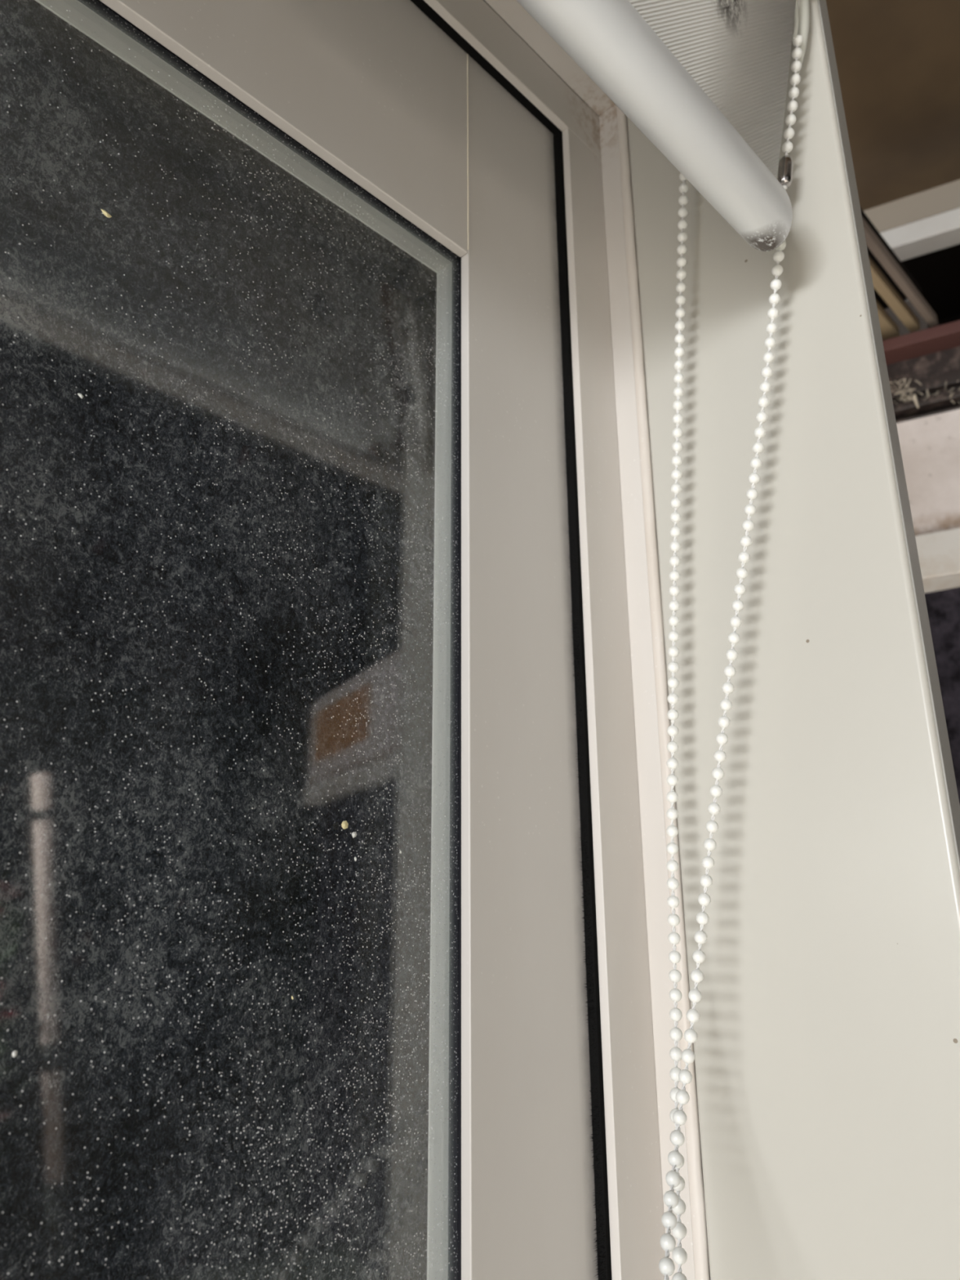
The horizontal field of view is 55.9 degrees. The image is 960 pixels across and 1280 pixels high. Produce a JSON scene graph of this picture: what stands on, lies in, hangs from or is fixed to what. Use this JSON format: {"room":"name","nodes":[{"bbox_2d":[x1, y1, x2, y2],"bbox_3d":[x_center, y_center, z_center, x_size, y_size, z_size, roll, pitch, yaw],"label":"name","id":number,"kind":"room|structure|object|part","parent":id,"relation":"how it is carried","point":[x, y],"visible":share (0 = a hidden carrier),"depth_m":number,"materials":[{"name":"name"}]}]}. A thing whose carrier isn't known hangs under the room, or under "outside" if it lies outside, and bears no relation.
{"room":"room by window","nodes":[
{"label":"room by window","id":0,"kind":"room"},
{"bbox_2d":[0,0,436,1279],"bbox_3d":[-0.645,0.010,-0.276,0.013,1.061,1.931,-17,-24,41],"label":"window pane","id":1,"kind":"object","parent":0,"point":[81,251],"visible":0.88,"depth_m":0.32,"materials":[{"name":"glass"},{"name":"dust"}]},
{"bbox_2d":[483,0,599,116],"bbox_3d":[-0.799,0.227,-0.537,0.060,2.450,2.650,-17,-24,41],"label":"wall","id":2,"kind":"structure","parent":0,"point":[483,0],"depth_m":0.51,"materials":[{"name":"white paint"}]},
{"bbox_2d":[0,0,598,1279],"bbox_3d":[-0.659,0.385,-0.446,0.035,1.884,2.038,-17,-24,41],"label":"window","id":3,"kind":"structure","parent":2,"relation":"in","point":[371,105],"depth_m":0.37,"materials":[{"name":"metal"}]},
{"bbox_3d":[-0.660,-0.444,-0.176,0.034,0.141,1.892,-17,-24,41],"label":"rail","id":4,"kind":"part","parent":3,"relation":"part of","materials":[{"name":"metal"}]},
{"bbox_2d":[410,0,710,1279],"bbox_3d":[-0.665,0.374,-0.454,0.082,1.920,2.114,-17,-24,41],"label":"window frame","id":5,"kind":"structure","parent":2,"relation":"attached to","point":[622,704],"depth_m":0.42,"materials":[{"name":"paint"}]},
{"bbox_2d":[516,0,809,251],"bbox_3d":[-0.567,-0.464,-0.265,0.063,0.181,2.050,-17,-24,41],"label":"roller blind","id":6,"kind":"object","parent":2,"relation":"attached to","point":[705,82],"visible":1,"depth_m":0.35,"materials":[{"name":"fabric"}]},
{"bbox_2d":[658,34,803,1279],"bbox_3d":[0.085,-0.023,0.337,0.108,0.667,0.107,-17,-24,41],"label":"chain","id":7,"kind":"object","parent":6,"relation":"hanging from","point":[672,1200],"visible":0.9,"depth_m":0.38,"materials":[{"name":"white plastic"}]},
{"bbox_2d":[626,0,959,1279],"bbox_3d":[0.134,0.578,0.202,0.112,1.920,0.013,-17,-24,41],"label":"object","id":8,"kind":"structure","parent":2,"relation":"attached to","point":[827,1045],"depth_m":0.36,"materials":[{"name":"paint"}]},
{"bbox_2d":[860,208,921,309],"bbox_3d":[0.291,-0.453,0.895,0.093,0.005,0.540,-17,-24,41],"label":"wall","id":9,"kind":"structure","parent":0,"point":[878,298],"depth_m":1.01,"materials":[{"name":"black"}]},
{"bbox_2d":[826,0,959,320],"bbox_3d":[0.892,-1.051,-0.427,2.900,0.030,4.600,-17,-24,41],"label":"wall","id":10,"kind":"structure","parent":0,"point":[898,61],"depth_m":0.98,"materials":[{"name":"paint"}]},
{"bbox_2d":[884,299,959,535],"bbox_3d":[1.473,-0.459,0.733,3.220,0.498,0.300,-9,-20,26],"label":"wall","id":11,"kind":"structure","parent":0,"point":[930,446],"depth_m":1.00,"materials":[{"name":"white paint"}]},
{"bbox_2d":[862,179,959,232],"bbox_3d":[0.782,-0.562,0.988,0.840,0.040,0.027,-9,-20,26],"label":"trim","id":12,"kind":"structure","parent":11,"relation":"attached to","point":[945,197],"depth_m":1.10,"materials":[{"name":"beige"}]},
{"bbox_2d":[880,208,959,261],"bbox_3d":[0.782,-0.527,0.975,0.840,0.027,0.031,-9,-20,26],"label":"trim","id":13,"kind":"structure","parent":11,"relation":"attached to","point":[940,231],"depth_m":1.08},
{"bbox_2d":[882,320,959,422],"bbox_3d":[0.832,-0.351,0.881,1.920,0.104,0.040,-9,-20,26],"label":"track","id":14,"kind":"object","parent":11,"relation":"attached to","point":[930,357],"visible":0.02,"depth_m":1.04,"materials":[{"name":"brown metal"}]},
{"bbox_2d":[875,300,899,340],"bbox_3d":[0.330,-0.412,0.928,0.028,0.014,0.455,-17,-24,41],"label":"batten","id":15,"kind":"object","parent":14,"relation":"on","point":[889,329],"visible":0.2,"depth_m":1.06,"materials":[{"name":"brown wood"}]},
{"bbox_2d":[868,256,919,333],"bbox_3d":[0.352,-0.417,0.906,0.011,0.014,0.455,-17,-24,41],"label":"batten","id":16,"kind":"object","parent":14,"relation":"on","point":[882,285],"visible":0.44,"depth_m":1.01,"materials":[{"name":"brown wood"}]},
{"bbox_2d":[862,217,937,327],"bbox_3d":[0.367,-0.418,0.892,0.008,0.014,0.455,-17,-24,41],"label":"batten","id":17,"kind":"object","parent":14,"relation":"on","point":[873,243],"visible":0.44,"depth_m":0.97,"materials":[{"name":"brown wood"}]},
{"bbox_2d":[889,377,959,408],"bbox_3d":[0.710,-0.314,0.932,0.546,0.047,0.028,-9,-20,26],"label":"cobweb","id":18,"kind":"object","parent":14,"relation":"attached to","point":[914,397],"visible":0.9,"depth_m":1.03,"materials":[{"name":"beige"}]},
{"bbox_2d":[915,528,959,593],"bbox_3d":[1.164,-0.194,0.656,2.660,0.050,0.052,-9,-20,26],"label":"trim","id":19,"kind":"structure","parent":11,"relation":"attached to","point":[938,552],"depth_m":0.96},
{"bbox_2d":[924,586,959,804],"bbox_3d":[1.178,0.333,0.509,2.660,1.060,0.016,-9,-20,26],"label":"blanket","id":20,"kind":"object","parent":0,"point":[943,606],"visible":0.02,"depth_m":0.97,"materials":[{"name":"black fabric"}]}
]}

